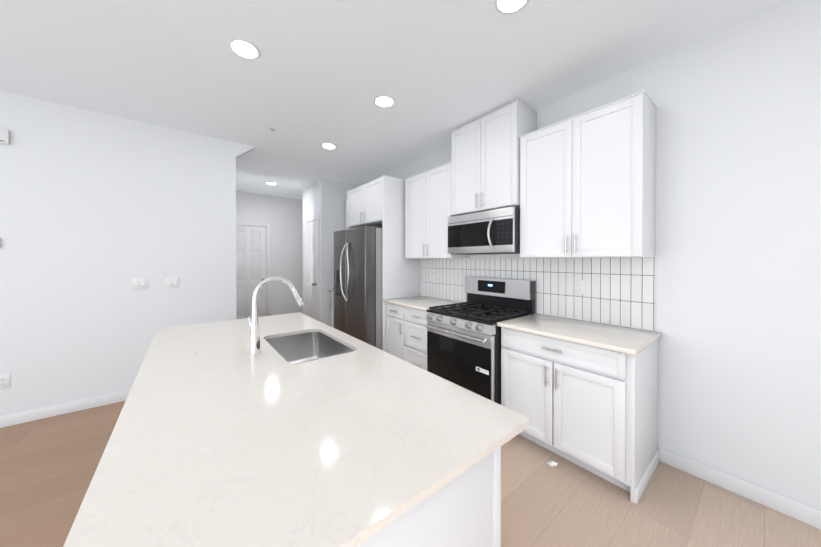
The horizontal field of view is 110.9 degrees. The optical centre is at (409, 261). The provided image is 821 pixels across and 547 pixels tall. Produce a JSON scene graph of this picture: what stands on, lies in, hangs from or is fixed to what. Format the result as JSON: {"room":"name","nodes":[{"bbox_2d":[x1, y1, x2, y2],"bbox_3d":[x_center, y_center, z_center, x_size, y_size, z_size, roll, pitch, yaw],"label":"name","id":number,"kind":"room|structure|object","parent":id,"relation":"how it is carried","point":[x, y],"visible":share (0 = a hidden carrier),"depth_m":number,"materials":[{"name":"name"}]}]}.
{"room":"kitchen","nodes":[
{"label":"kitchen","id":0,"kind":"room"},
{"bbox_2d":[0,90,254,415],"bbox_3d":[-3.937,-0.018,2.116,4.956,2.866,0.120,0,0,-38],"label":"wall","id":1,"kind":"structure","parent":0,"point":[99,211],"depth_m":2.76,"materials":[{"name":"white paint"}]},
{"bbox_2d":[0,374,9,388],"bbox_3d":[-3.466,1.025,2.411,0.072,0.118,0.009,0,0,-38],"label":"electrical outlet","id":2,"kind":"object","parent":1,"relation":"attached to","point":[5,381],"visible":1,"depth_m":2.42,"materials":[{"name":"white plastic"}]},
{"bbox_2d":[0,128,9,144],"bbox_3d":[-3.495,-1.061,2.361,0.180,0.120,0.032,0,0,-38],"label":"box","id":3,"kind":"object","parent":1,"relation":"attached to","point":[4,136],"visible":1,"depth_m":2.40,"materials":[{"name":"white plastic"}]},
{"bbox_2d":[0,390,129,427],"bbox_3d":[-3.942,1.366,2.034,4.636,0.098,0.014,0,0,-38],"label":"baseboard","id":4,"kind":"structure","parent":1,"relation":"attached to","point":[55,410],"depth_m":2.61,"materials":[{"name":"white paint"}]},
{"bbox_2d":[132,278,147,288],"bbox_3d":[-2.796,0.228,2.935,0.118,0.118,0.010,0,0,-38],"label":"light switch","id":5,"kind":"object","parent":1,"relation":"attached to","point":[139,283],"visible":1,"depth_m":2.93,"materials":[{"name":"white plastic"}]},
{"bbox_2d":[165,277,178,287],"bbox_3d":[-2.596,0.229,3.093,0.118,0.118,0.010,0,0,-38],"label":"light switch","id":6,"kind":"object","parent":1,"relation":"attached to","point":[171,282],"visible":1,"depth_m":3.09,"materials":[{"name":"white plastic"}]},
{"bbox_2d":[236,191,302,315],"bbox_3d":[-3.087,-0.043,6.423,2.158,2.866,0.120,0,0,-38],"label":"wall","id":7,"kind":"structure","parent":0,"point":[282,217],"depth_m":6.47,"materials":[{"name":"white paint"}]},
{"bbox_2d":[236,222,269,318],"bbox_3d":[-3.443,0.284,6.012,0.894,2.217,0.084,0,0,-38],"label":"hall door","id":8,"kind":"structure","parent":7,"relation":"in","point":[252,256],"depth_m":6.08,"materials":[{"name":"white paint"}]},
{"bbox_2d":[303,178,359,325],"bbox_3d":[-1.577,-0.038,5.635,0.763,2.866,1.030,0,0,-38],"label":"wall","id":9,"kind":"structure","parent":0,"point":[324,200],"depth_m":5.10,"materials":[{"name":"white paint"}]},
{"bbox_2d":[305,216,318,320],"bbox_3d":[-1.891,0.288,5.350,0.084,2.217,0.744,0,0,-38],"label":"pantry door","id":10,"kind":"structure","parent":9,"relation":"in","point":[311,267],"depth_m":5.33,"materials":[{"name":"white paint"}]},
{"bbox_2d":[345,200,346,229],"bbox_3d":[-0.867,-0.585,5.058,0.359,1.074,0.746,0,0,-38],"label":"upper cabinet","id":11,"kind":"object","parent":9,"relation":"attached to","point":[345,214],"visible":0.06,"depth_m":5.22,"materials":[{"name":"white wood"}]},
{"bbox_2d":[0,0,790,199],"bbox_3d":[-1.481,-1.473,0.661,7.014,0.060,11.200,0,0,-38],"label":"ceiling","id":12,"kind":"structure","parent":0,"point":[311,79],"depth_m":2.06,"materials":[{"name":"white paint"}]},
{"bbox_2d":[228,38,260,58],"bbox_3d":[-1.125,-1.446,1.930,0.196,0.008,0.196,0,0,-38],"label":"recessed light","id":13,"kind":"object","parent":12,"relation":"in","point":[244,48],"visible":1,"depth_m":1.92,"materials":[{"name":"white paint"}]},
{"bbox_2d":[321,143,336,148],"bbox_3d":[-1.024,-1.455,3.571,0.196,0.008,0.196,0,0,-38],"label":"recessed light","id":14,"kind":"object","parent":12,"relation":"in","point":[328,145],"visible":1,"depth_m":3.55,"materials":[{"name":"white paint"}]},
{"bbox_2d":[373,95,394,106],"bbox_3d":[-0.231,-1.449,2.567,0.196,0.008,0.196,0,0,-38],"label":"recessed light","id":15,"kind":"object","parent":12,"relation":"in","point":[384,101],"visible":1,"depth_m":2.56,"materials":[{"name":"white paint"}]},
{"bbox_2d":[494,0,528,13],"bbox_3d":[0.566,-1.444,1.559,0.196,0.008,0.196,0,0,-38],"label":"recessed light","id":16,"kind":"object","parent":12,"relation":"in","point":[507,6],"visible":1,"depth_m":1.59,"materials":[{"name":"white paint"}]},
{"bbox_2d":[0,401,820,546],"bbox_3d":[-1.481,1.453,0.677,7.014,0.060,11.200,0,0,-38],"label":"floor","id":17,"kind":"structure","parent":0,"point":[48,466],"depth_m":1.66,"materials":[{"name":"brown wood"}]},
{"bbox_2d":[328,288,333,327],"bbox_3d":[-0.982,0.941,4.976,0.640,0.915,0.746,0,0,-38],"label":"base cabinet","id":18,"kind":"object","parent":17,"relation":"on","point":[332,306],"visible":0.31,"depth_m":5.04,"materials":[{"name":"white wood"}]},
{"bbox_2d":[334,226,381,349],"bbox_3d":[-0.540,0.472,4.148,0.925,1.862,0.963,0,0,-38],"label":"refrigerator","id":19,"kind":"object","parent":17,"relation":"on","point":[357,282],"visible":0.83,"depth_m":3.67,"materials":[{"name":"grey metal"}]},
{"bbox_2d":[347,175,420,351],"bbox_3d":[-0.418,0.143,4.263,0.646,2.520,1.058,0,0,-38],"label":"panel","id":20,"kind":"object","parent":17,"relation":"on","point":[401,275],"visible":0.38,"depth_m":3.77,"materials":[{"name":"white wood"}]},
{"bbox_2d":[383,296,461,370],"bbox_3d":[0.186,0.950,3.498,0.640,0.915,0.898,0,0,-38],"label":"base cabinet","id":21,"kind":"object","parent":17,"relation":"on","point":[406,332],"visible":0.5,"depth_m":3.35,"materials":[{"name":"painted wood"},{"name":"nickel"}]},
{"bbox_2d":[363,448,500,546],"bbox_3d":[-0.658,0.972,1.589,0.739,0.892,2.186,0,0,-38],"label":"kitchen island","id":22,"kind":"object","parent":17,"relation":"on","point":[467,512],"depth_m":0.84,"materials":[{"name":"wood"}]},
{"bbox_2d":[63,312,528,546],"bbox_3d":[-0.750,0.514,1.513,1.044,0.022,2.356,0,0,-38],"label":"island countertop","id":23,"kind":"structure","parent":22,"relation":"on","point":[212,442],"depth_m":0.79,"materials":[{"name":"white stone"}]},
{"bbox_2d":[248,276,303,354],"bbox_3d":[-0.779,0.293,1.655,0.298,0.416,0.133,0,0,-38],"label":"faucet","id":24,"kind":"object","parent":23,"relation":"on","point":[254,346],"visible":1,"depth_m":1.54,"materials":[{"name":"silver metal"}]},
{"bbox_2d":[266,332,354,363],"bbox_3d":[-0.634,0.630,1.750,0.440,0.210,0.720,0,0,-38],"label":"sink basin","id":25,"kind":"object","parent":23,"relation":"in","point":[300,348],"visible":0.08,"depth_m":2.03,"materials":[{"name":"silver metal"}]},
{"bbox_2d":[424,277,535,404],"bbox_3d":[0.665,0.797,2.790,0.758,1.228,0.792,0,0,-38],"label":"range","id":26,"kind":"object","parent":17,"relation":"on","point":[463,344],"visible":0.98,"depth_m":2.64,"materials":[{"name":"black metal"}]},
{"bbox_2d":[547,461,557,466],"bbox_3d":[0.993,1.405,1.970,0.040,0.020,0.060,0,0,-38],"label":"paper scrap","id":27,"kind":"object","parent":17,"relation":"on","point":[552,463],"visible":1,"depth_m":1.97,"materials":[{"name":"white paper"}]},
{"bbox_2d":[497,313,661,503],"bbox_3d":[1.247,0.957,2.157,0.640,0.915,0.913,0,0,-38],"label":"base cabinet","id":28,"kind":"object","parent":17,"relation":"on","point":[582,394],"visible":0.98,"depth_m":1.89,"materials":[{"name":"white wood"}]},
{"bbox_2d":[658,446,820,528],"bbox_3d":[3.176,1.376,0.237,0.014,0.098,4.534,0,0,-38],"label":"baseboard","id":29,"kind":"structure","parent":17,"relation":"on","point":[800,511],"depth_m":1.69,"materials":[{"name":"white paint"}]},
{"bbox_2d":[360,0,820,509],"bbox_3d":[1.223,-0.022,2.807,0.120,2.866,11.200,0,0,-38],"label":"wall","id":30,"kind":"structure","parent":0,"point":[738,217],"depth_m":1.72,"materials":[{"name":"white paint"}]},
{"bbox_2d":[348,177,381,227],"bbox_3d":[-0.430,-0.821,4.248,0.676,0.568,1.016,0,0,-38],"label":"upper cabinet","id":31,"kind":"object","parent":30,"relation":"attached to","point":[364,204],"visible":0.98,"depth_m":4.02,"materials":[{"name":"white wood"}]},
{"bbox_2d":[405,162,469,258],"bbox_3d":[0.311,-0.576,3.568,0.359,1.074,0.858,0,0,-38],"label":"upper cabinet","id":32,"kind":"object","parent":30,"relation":"attached to","point":[427,203],"visible":0.83,"depth_m":3.44,"materials":[{"name":"white wood"}]},
{"bbox_2d":[451,100,536,215],"bbox_3d":[0.821,-0.966,2.904,0.379,0.922,0.804,0,0,-38],"label":"upper cabinet","id":33,"kind":"object","parent":30,"relation":"attached to","point":[485,163],"visible":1,"depth_m":2.73,"materials":[{"name":"white wood"}]},
{"bbox_2d":[448,207,519,254],"bbox_3d":[0.790,-0.279,2.884,0.454,0.407,0.792,0,0,-38],"label":"microwave","id":34,"kind":"object","parent":33,"relation":"attached to","point":[496,231],"visible":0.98,"depth_m":2.69,"materials":[{"name":"grey metal"}]},
{"bbox_2d":[421,257,655,330],"bbox_3d":[0.960,0.229,3.036,0.009,0.530,2.577,0,0,-38],"label":"tile backsplash","id":35,"kind":"structure","parent":30,"relation":"attached to","point":[620,291],"depth_m":2.45,"materials":[{"name":"white tile"}]},
{"bbox_2d":[577,280,585,293],"bbox_3d":[1.453,0.217,2.398,0.009,0.118,0.072,0,0,-38],"label":"outlet","id":36,"kind":"object","parent":35,"relation":"attached to","point":[581,286],"visible":1,"depth_m":2.39,"materials":[{"name":"white plastic"}]},
{"bbox_2d":[520,90,656,257],"bbox_3d":[1.352,-0.569,2.252,0.359,1.074,0.873,0,0,-38],"label":"upper cabinet","id":37,"kind":"object","parent":30,"relation":"attached to","point":[587,184],"visible":1,"depth_m":2.05,"materials":[{"name":"white wood"}]}
]}

